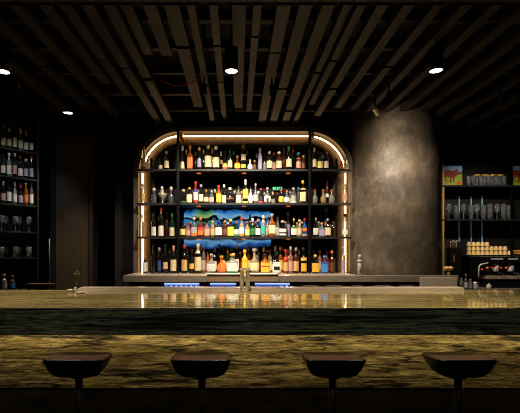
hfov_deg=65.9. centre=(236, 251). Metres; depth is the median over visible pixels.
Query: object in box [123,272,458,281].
countertop
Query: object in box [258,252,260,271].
slim bottle
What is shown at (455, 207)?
glass
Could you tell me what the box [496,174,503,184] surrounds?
glass jar
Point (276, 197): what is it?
bottle
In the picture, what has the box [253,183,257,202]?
bottle
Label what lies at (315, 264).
bottle
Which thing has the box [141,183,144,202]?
slim bottle
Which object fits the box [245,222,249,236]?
bottle
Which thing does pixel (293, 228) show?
bottle
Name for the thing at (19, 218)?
wine glass
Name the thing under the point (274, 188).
lit sign
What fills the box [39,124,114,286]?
wall
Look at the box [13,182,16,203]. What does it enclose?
wine bottle
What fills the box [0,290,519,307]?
countertop
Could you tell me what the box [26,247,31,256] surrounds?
tumbler
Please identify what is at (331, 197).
bottle
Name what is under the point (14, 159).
slim bottle
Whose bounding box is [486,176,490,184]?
tumbler
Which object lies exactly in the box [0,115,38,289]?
shelving
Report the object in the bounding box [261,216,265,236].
slim bottle
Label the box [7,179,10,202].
bottle
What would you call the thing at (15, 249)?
tumbler
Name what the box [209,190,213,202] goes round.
bottle
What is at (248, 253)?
wine bottle
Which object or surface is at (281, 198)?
bottle
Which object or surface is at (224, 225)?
slim bottle
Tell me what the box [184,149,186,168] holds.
wine bottle
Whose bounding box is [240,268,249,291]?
tap
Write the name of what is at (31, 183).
bottle
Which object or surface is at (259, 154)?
slim bottle
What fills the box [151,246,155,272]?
wine bottle
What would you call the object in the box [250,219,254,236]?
wine bottle
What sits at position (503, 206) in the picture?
glass
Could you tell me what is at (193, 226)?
bottle
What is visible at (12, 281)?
bottle
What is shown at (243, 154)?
slim bottle
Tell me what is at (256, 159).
wine bottle
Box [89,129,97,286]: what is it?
trim
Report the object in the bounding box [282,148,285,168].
wine bottle
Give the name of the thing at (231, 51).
pendant light
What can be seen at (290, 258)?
bottle
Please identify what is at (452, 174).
picture card
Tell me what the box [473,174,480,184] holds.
glass jar
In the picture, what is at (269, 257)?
bottle
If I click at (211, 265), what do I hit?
bottle
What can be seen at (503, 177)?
tumbler
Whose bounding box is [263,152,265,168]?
wine bottle
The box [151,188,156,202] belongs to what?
glass decanter
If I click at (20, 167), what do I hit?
bottle
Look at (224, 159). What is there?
bottle
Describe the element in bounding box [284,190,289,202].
bottle
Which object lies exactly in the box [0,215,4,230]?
wine glass
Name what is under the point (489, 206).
glass
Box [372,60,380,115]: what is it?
track spotlight
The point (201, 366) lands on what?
bar stool
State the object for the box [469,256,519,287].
espresso machine
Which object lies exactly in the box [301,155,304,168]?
slim bottle
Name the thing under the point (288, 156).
wine bottle
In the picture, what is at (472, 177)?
tumbler
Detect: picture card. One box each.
[444,166,461,184]
[513,166,519,184]
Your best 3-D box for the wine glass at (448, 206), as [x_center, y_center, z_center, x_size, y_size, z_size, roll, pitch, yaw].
[2.947,-0.558,5.560,0.067,0.219,0.067,0,0,0]
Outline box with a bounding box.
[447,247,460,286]
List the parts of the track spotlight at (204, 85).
stem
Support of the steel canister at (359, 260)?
on the counter at (140, 279)
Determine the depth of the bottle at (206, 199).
4.91 m
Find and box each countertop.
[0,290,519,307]
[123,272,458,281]
[464,287,519,289]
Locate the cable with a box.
[158,78,201,85]
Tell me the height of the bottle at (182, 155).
0.294 m
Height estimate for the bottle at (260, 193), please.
0.182 m
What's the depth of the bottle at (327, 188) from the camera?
5.07 m
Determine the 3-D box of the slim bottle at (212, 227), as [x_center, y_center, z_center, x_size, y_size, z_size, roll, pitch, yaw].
[-0.302,-0.287,4.929,0.052,0.198,0.054,0,0,0]
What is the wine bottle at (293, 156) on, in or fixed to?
on the shelving at (303, 140)
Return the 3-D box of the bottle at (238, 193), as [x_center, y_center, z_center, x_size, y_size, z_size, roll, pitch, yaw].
[0.018,-0.703,4.929,0.065,0.206,0.066,0,0,0]
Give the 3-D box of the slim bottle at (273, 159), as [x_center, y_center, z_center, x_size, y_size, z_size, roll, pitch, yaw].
[0.471,-1.137,5.089,0.047,0.254,0.048,0,0,0]
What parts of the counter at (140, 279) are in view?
leg, blue glow panel, blue glow panel, blue glow panel, drawer, drawer, drawer, drawer, drawer, panel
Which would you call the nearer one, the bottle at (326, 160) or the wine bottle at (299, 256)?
the bottle at (326, 160)
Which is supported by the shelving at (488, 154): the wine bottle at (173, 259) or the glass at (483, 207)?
the glass at (483, 207)
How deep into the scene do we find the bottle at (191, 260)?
4.82 m
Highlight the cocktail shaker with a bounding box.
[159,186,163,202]
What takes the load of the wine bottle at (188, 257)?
on the counter at (140, 279)
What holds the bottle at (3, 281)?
on the shelving at (25, 270)
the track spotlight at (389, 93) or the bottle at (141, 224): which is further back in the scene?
the bottle at (141, 224)
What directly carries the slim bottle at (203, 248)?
on the counter at (140, 279)
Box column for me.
[348,63,440,274]
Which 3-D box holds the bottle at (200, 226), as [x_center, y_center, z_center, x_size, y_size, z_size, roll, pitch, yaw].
[-0.450,-0.306,4.929,0.073,0.235,0.057,0,0,0]
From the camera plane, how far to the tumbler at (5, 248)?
4.62 m
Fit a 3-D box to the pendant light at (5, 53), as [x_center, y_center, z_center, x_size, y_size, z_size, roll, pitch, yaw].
[-1.755,-1.750,3.000,0.101,0.800,0.101,0,0,0]
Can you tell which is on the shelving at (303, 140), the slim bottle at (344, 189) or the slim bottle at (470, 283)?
the slim bottle at (344, 189)
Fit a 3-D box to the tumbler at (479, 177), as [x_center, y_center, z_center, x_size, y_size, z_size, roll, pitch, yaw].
[3.352,-0.981,5.500,0.055,0.130,0.056,0,0,0]
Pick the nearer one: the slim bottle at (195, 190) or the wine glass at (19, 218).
the wine glass at (19, 218)
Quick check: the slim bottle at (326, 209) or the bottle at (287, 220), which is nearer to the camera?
the slim bottle at (326, 209)
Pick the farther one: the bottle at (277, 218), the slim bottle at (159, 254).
the bottle at (277, 218)
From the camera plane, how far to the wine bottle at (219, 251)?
5.04 m
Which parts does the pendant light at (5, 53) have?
stem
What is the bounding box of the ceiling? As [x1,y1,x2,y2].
[0,0,519,137]
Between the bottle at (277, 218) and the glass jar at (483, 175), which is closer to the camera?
the bottle at (277, 218)
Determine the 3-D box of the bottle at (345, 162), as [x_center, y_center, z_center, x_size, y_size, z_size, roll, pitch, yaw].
[1.345,-1.087,4.934,0.052,0.154,0.054,0,0,0]
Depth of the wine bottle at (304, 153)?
5.07 m
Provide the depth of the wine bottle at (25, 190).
4.71 m
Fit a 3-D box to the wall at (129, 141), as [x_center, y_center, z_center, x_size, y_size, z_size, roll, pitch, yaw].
[-0.060,-0.350,5.360,3.120,3.600,0.120,0,0,0]
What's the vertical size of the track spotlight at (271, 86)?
0.685 m
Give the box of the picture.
[184,208,270,248]
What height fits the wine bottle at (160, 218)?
0.370 m
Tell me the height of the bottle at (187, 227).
0.173 m
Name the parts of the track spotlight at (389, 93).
stem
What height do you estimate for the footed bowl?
0.125 m
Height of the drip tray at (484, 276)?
0.038 m
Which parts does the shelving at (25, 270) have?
shelf, shelf, shelf, shelf, shelf, panel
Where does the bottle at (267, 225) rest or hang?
on the shelving at (303, 140)
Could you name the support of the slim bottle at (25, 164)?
on the shelving at (25, 270)
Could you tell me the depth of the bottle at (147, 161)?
4.92 m
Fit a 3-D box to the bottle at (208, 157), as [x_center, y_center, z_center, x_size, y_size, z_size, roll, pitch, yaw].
[-0.355,-1.161,4.929,0.085,0.300,0.087,0,0,0]
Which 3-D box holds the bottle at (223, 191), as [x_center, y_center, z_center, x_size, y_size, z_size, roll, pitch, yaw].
[-0.165,-0.728,5.089,0.054,0.258,0.055,0,0,0]
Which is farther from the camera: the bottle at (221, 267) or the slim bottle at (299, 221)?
the slim bottle at (299, 221)
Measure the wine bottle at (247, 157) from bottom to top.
0.278 m
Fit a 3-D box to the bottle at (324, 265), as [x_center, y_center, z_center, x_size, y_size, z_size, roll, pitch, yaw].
[1.060,0.151,4.840,0.084,0.215,0.067,0,0,0]
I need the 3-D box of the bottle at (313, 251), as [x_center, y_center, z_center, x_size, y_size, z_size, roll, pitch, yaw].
[0.967,0.114,5.049,0.053,0.288,0.055,0,0,0]
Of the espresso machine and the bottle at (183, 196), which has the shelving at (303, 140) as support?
the bottle at (183, 196)
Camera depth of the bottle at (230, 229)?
4.90 m
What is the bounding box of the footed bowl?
[158,193,166,202]
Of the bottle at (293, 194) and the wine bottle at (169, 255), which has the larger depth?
the wine bottle at (169, 255)
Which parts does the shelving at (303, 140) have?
post, post, shelf, shelf, shelf, panel, post, post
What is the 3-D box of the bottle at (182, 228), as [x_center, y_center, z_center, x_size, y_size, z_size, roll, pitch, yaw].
[-0.668,-0.287,4.929,0.064,0.198,0.065,0,0,0]
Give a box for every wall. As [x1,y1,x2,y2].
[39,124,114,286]
[115,96,347,286]
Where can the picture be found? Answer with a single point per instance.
(207, 214)
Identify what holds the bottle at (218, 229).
on the shelving at (303, 140)
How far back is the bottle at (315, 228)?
4.92 m
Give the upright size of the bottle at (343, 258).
0.324 m
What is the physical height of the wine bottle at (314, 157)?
0.275 m
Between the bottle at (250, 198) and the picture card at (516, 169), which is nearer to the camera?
the bottle at (250, 198)
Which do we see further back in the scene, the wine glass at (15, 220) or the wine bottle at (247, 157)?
the wine bottle at (247, 157)
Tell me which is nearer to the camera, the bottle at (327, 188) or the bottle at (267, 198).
the bottle at (267, 198)
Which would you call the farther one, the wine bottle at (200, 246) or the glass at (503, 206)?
the glass at (503, 206)
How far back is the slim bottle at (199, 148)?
4.91 m
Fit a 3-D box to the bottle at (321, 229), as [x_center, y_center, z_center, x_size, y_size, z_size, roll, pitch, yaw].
[1.045,-0.275,4.929,0.072,0.173,0.056,0,0,0]
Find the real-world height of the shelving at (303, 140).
1.859 m
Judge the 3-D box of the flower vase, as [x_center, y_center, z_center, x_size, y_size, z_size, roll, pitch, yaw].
[2.373,0.207,4.490,0.113,0.099,0.065,0,0,0]
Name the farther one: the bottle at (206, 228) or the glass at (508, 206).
the glass at (508, 206)
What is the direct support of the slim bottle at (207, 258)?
on the counter at (140, 279)
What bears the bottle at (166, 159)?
on the shelving at (303, 140)
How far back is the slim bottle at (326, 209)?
5.08 m
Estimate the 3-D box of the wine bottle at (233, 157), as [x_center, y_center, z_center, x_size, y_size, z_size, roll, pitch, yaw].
[-0.043,-1.150,5.090,0.049,0.278,0.049,0,0,0]
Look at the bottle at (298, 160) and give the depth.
4.91 m
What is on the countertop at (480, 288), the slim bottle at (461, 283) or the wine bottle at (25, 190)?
the slim bottle at (461, 283)
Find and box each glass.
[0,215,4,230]
[4,216,8,230]
[12,216,18,230]
[17,217,21,230]
[26,217,31,231]
[446,204,451,212]
[453,205,458,218]
[461,204,465,218]
[468,205,473,218]
[474,204,479,212]
[480,205,486,218]
[487,204,492,218]
[494,204,499,212]
[500,204,506,218]
[506,205,509,218]
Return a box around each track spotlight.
[200,24,206,94]
[269,24,275,95]
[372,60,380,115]
[386,51,392,101]
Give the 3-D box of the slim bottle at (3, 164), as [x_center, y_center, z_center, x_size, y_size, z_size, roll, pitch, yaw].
[-2.649,-0.978,4.533,0.048,0.226,0.048,0,0,0]
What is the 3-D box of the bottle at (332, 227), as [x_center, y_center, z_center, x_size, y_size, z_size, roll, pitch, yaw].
[1.183,-0.281,4.930,0.047,0.186,0.047,0,0,0]
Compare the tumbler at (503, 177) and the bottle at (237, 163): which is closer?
the bottle at (237, 163)
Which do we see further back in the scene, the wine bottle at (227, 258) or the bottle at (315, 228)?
the wine bottle at (227, 258)
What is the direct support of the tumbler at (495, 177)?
on the shelving at (488, 154)
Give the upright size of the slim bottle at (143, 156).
0.289 m
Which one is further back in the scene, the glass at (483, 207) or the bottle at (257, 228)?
the glass at (483, 207)
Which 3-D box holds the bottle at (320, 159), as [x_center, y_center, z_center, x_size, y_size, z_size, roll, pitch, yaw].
[1.027,-1.118,4.929,0.073,0.214,0.075,0,0,0]
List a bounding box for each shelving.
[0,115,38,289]
[133,120,351,272]
[441,124,519,281]
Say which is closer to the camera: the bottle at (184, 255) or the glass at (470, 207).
the bottle at (184, 255)
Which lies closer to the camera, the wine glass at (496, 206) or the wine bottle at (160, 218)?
the wine bottle at (160, 218)
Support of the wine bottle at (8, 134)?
on the shelving at (25, 270)
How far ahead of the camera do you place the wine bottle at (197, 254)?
4.81 m
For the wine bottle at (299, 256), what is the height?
0.287 m
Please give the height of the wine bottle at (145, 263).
0.213 m
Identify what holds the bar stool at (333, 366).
on the floor
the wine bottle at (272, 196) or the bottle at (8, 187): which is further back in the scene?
the wine bottle at (272, 196)
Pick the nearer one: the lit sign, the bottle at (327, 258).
the bottle at (327, 258)
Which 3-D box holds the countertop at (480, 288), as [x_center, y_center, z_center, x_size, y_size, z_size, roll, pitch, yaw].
[3.488,0.950,5.280,1.624,1.000,0.960,0,0,0]
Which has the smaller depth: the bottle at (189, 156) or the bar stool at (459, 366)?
the bar stool at (459, 366)
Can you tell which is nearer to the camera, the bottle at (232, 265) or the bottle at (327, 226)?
the bottle at (232, 265)
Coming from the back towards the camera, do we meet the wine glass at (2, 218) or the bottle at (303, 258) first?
the bottle at (303, 258)
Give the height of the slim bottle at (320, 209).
0.375 m
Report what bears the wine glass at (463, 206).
on the shelving at (488, 154)
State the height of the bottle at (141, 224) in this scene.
0.272 m
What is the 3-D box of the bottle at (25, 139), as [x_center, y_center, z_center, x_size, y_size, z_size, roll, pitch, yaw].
[-2.491,-1.295,4.724,0.048,0.223,0.048,0,0,0]
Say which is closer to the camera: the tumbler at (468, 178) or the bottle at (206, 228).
the bottle at (206, 228)
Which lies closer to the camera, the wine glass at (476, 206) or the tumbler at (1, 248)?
the tumbler at (1, 248)
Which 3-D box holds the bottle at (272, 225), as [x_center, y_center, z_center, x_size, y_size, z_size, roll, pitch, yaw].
[0.431,-0.331,4.929,0.086,0.284,0.068,0,0,0]
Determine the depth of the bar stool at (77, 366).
2.27 m
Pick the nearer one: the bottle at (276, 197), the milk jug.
the milk jug
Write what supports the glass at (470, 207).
on the shelving at (488, 154)
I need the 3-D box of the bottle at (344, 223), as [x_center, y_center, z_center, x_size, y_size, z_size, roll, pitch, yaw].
[1.332,-0.331,4.934,0.076,0.285,0.077,0,0,0]
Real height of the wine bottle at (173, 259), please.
0.335 m
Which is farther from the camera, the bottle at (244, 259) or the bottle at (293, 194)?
the bottle at (293, 194)
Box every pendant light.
[0,2,10,74]
[63,75,72,114]
[225,2,237,73]
[429,24,443,73]
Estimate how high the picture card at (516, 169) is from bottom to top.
0.275 m
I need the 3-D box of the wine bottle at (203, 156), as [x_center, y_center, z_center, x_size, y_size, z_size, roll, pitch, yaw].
[-0.425,-1.156,5.090,0.049,0.291,0.049,0,0,0]
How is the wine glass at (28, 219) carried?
on the shelving at (25, 270)
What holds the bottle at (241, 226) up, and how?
on the shelving at (303, 140)
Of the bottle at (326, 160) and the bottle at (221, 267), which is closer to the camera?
the bottle at (221, 267)
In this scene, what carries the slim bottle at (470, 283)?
on the countertop at (480, 288)
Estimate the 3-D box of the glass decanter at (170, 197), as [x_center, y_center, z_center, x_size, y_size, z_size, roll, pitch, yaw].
[-0.820,-0.707,4.970,0.064,0.215,0.064,0,0,0]
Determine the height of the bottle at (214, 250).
0.301 m
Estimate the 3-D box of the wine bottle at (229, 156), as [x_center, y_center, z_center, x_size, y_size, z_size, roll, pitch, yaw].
[-0.086,-1.136,4.929,0.055,0.250,0.056,0,0,0]
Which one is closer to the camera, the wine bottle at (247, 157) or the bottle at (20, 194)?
the bottle at (20, 194)
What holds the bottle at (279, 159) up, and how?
on the shelving at (303, 140)
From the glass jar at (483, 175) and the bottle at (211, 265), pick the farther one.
the glass jar at (483, 175)
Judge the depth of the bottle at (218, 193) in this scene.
4.90 m
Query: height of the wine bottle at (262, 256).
0.325 m
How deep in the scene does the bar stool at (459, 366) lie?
2.28 m
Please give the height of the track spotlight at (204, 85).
0.683 m
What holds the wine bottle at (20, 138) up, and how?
on the shelving at (25, 270)
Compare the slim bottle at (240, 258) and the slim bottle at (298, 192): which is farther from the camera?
the slim bottle at (240, 258)
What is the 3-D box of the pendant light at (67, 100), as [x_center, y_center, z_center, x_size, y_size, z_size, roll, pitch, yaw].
[-1.944,-1.874,4.600,0.111,0.552,0.111,0,0,0]
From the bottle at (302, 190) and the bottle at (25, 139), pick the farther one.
the bottle at (302, 190)
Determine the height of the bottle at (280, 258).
0.326 m
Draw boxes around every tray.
[25,283,54,285]
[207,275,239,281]
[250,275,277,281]
[481,275,519,278]
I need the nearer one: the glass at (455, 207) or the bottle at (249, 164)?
the bottle at (249, 164)
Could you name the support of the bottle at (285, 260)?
on the counter at (140, 279)
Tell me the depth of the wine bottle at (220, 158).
5.07 m
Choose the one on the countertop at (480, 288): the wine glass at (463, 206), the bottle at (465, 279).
the bottle at (465, 279)
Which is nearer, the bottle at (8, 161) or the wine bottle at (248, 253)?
the bottle at (8, 161)
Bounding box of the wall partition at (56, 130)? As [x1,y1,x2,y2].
[50,96,95,289]
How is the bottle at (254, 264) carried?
on the counter at (140, 279)
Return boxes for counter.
[0,287,519,412]
[123,272,458,286]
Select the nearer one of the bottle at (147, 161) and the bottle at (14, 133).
the bottle at (14, 133)
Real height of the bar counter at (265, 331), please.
1.130 m
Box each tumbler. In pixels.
[0,247,3,256]
[4,247,8,256]
[13,247,17,256]
[18,247,21,256]
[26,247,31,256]
[466,176,470,184]
[471,176,474,184]
[478,176,482,184]
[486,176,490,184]
[494,176,497,184]
[502,176,505,184]
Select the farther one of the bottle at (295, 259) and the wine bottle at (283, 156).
the wine bottle at (283, 156)
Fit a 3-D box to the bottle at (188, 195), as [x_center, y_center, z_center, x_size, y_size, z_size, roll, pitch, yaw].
[-0.587,-0.696,4.929,0.069,0.194,0.054,0,0,0]
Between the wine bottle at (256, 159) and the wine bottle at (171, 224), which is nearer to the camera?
the wine bottle at (171, 224)
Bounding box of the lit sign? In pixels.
[272,186,282,190]
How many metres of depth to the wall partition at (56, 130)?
5.40 m
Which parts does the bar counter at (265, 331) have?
plinth panel, panel, service rail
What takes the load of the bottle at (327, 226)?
on the shelving at (303, 140)
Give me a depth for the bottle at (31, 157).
4.76 m
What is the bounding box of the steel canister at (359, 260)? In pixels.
[357,255,361,274]
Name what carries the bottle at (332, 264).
on the counter at (140, 279)
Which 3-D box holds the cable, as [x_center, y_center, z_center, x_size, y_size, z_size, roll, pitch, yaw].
[-0.530,-1.583,3.720,0.414,0.081,0.010,0,0,0]
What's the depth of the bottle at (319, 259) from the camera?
5.03 m
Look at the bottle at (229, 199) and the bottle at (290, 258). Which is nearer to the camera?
the bottle at (290, 258)
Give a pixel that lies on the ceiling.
(107, 49)
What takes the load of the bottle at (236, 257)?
on the counter at (140, 279)
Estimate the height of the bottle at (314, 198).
0.169 m
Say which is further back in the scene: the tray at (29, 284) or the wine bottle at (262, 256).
the wine bottle at (262, 256)
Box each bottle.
[1,127,5,146]
[1,155,5,174]
[1,181,5,202]
[1,274,6,289]
[7,127,10,147]
[7,153,10,175]
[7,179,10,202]
[9,275,14,289]
[13,125,16,148]
[13,153,16,176]
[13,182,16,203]
[18,128,22,149]
[18,158,22,177]
[18,185,22,204]
[24,133,27,150]
[24,159,27,177]
[24,183,27,204]
[30,131,32,151]
[30,156,32,178]
[30,182,32,204]
[139,215,143,236]
[141,146,145,168]
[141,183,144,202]
[143,256,147,272]
[146,155,149,168]
[151,214,155,236]
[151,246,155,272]
[157,248,160,272]
[158,207,163,236]
[161,250,162,272]
[163,245,167,272]
[164,151,168,168]
[165,212,168,236]
[168,249,170,272]
[169,214,174,236]
[170,246,176,273]
[180,146,184,168]
[180,221,184,236]
[181,189,185,202]
[181,245,186,273]
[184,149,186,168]
[186,187,191,202]
[186,223,189,236]
[186,248,189,272]
[187,145,192,168]
[189,250,193,272]
[191,218,196,236]
[193,151,196,168]
[193,181,197,202]
[195,244,200,273]
[197,147,200,168]
[197,218,202,236]
[199,184,202,202]
[200,246,201,272]
[202,149,204,168]
[202,247,205,272]
[204,190,208,202]
[204,221,209,236]
[205,145,211,168]
[206,252,209,272]
[206,254,215,272]
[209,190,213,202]
[210,221,214,236]
[213,146,218,168]
[213,249,216,272]
[215,221,221,236]
[216,185,220,202]
[217,244,221,272]
[217,256,225,272]
[219,152,222,168]
[222,151,227,168]
[222,184,225,202]
[223,221,226,236]
[225,249,229,272]
[226,187,233,202]
[227,220,233,236]
[227,254,237,272]
[228,149,231,168]
[232,150,235,168]
[234,155,239,168]
[234,222,238,236]
[234,245,238,272]
[236,186,240,202]
[239,218,243,236]
[239,252,241,271]
[241,145,245,168]
[242,250,247,273]
[243,179,247,202]
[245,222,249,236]
[246,150,248,168]
[247,246,250,272]
[248,159,251,168]
[248,187,252,202]
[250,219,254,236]
[250,249,258,272]
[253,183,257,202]
[255,153,257,168]
[255,220,260,236]
[256,248,258,272]
[258,148,261,168]
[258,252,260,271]
[259,188,263,202]
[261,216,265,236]
[261,247,264,260]
[261,254,269,272]
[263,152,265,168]
[264,187,270,202]
[266,151,271,168]
[266,219,268,236]
[268,249,271,272]
[269,213,275,236]
[271,192,274,202]
[272,152,275,168]
[272,253,280,272]
[275,192,278,202]
[275,217,279,236]
[276,151,281,168]
[278,189,283,202]
[278,247,282,272]
[279,221,285,236]
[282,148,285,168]
[283,250,287,272]
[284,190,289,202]
[286,146,291,168]
[286,212,289,236]
[288,247,292,272]
[291,187,295,202]
[291,219,296,236]
[292,148,294,168]
[293,248,298,272]
[296,152,300,168]
[297,188,299,202]
[298,220,301,236]
[298,250,300,272]
[300,180,305,202]
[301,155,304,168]
[301,248,306,273]
[302,219,306,236]
[304,153,306,168]
[311,250,314,271]
[312,147,316,168]
[312,189,317,202]
[312,255,318,273]
[313,218,318,236]
[317,152,322,168]
[317,250,321,272]
[319,208,321,226]
[319,223,324,236]
[320,189,325,202]
[321,256,327,273]
[324,151,328,168]
[324,208,327,227]
[325,178,328,202]
[325,219,330,236]
[326,251,328,272]
[329,189,333,202]
[330,251,334,272]
[331,222,334,236]
[341,247,345,272]
[342,213,347,236]
[343,183,346,202]
[344,157,347,168]
[459,278,463,286]
[464,274,467,288]
[468,279,472,288]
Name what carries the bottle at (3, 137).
on the shelving at (25, 270)
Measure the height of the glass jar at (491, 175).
0.167 m
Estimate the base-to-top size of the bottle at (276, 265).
0.251 m
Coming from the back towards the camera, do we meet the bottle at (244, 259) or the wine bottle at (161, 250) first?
the wine bottle at (161, 250)
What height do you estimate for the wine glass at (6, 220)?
0.175 m
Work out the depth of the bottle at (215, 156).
4.90 m
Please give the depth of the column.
4.61 m
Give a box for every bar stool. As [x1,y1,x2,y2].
[42,352,112,412]
[171,352,230,412]
[301,352,365,412]
[422,352,497,412]
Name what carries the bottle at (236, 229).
on the shelving at (303, 140)
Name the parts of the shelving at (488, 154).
post, shelf, shelf, shelf, post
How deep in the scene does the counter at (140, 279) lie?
4.45 m
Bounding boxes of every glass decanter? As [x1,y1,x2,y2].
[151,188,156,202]
[168,187,173,202]
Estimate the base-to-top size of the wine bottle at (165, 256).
0.347 m
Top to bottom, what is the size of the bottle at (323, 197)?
0.169 m
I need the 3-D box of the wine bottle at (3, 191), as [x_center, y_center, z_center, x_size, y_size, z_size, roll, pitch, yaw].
[-2.649,-0.677,4.533,0.048,0.248,0.048,0,0,0]
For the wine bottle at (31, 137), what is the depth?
4.75 m
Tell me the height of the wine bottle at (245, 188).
0.291 m
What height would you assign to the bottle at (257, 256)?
0.314 m
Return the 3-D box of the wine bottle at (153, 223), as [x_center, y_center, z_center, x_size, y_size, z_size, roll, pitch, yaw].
[-1.025,-0.330,4.929,0.059,0.283,0.061,0,0,0]
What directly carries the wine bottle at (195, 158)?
on the shelving at (303, 140)
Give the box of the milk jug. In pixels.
[473,282,478,288]
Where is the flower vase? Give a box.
[443,266,453,274]
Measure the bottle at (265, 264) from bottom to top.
0.239 m
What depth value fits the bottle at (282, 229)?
4.90 m
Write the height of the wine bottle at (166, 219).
0.324 m
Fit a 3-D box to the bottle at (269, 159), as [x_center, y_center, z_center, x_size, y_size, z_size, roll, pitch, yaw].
[0.399,-1.124,4.929,0.071,0.226,0.072,0,0,0]
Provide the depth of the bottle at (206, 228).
4.91 m
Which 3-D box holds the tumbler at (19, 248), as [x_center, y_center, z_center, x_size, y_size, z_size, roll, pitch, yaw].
[-2.589,-0.002,4.756,0.059,0.120,0.060,0,0,0]
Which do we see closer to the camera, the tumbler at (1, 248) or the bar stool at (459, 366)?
the bar stool at (459, 366)
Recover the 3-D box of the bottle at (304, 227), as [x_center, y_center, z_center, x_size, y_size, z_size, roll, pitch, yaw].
[0.833,-0.300,4.929,0.061,0.223,0.048,0,0,0]
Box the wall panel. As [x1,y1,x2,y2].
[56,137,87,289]
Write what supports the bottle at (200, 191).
on the shelving at (303, 140)
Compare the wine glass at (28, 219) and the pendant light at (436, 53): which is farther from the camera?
the wine glass at (28, 219)
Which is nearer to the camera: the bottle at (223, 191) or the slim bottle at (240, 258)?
the bottle at (223, 191)
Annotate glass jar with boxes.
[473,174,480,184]
[481,174,487,184]
[488,174,495,184]
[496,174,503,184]

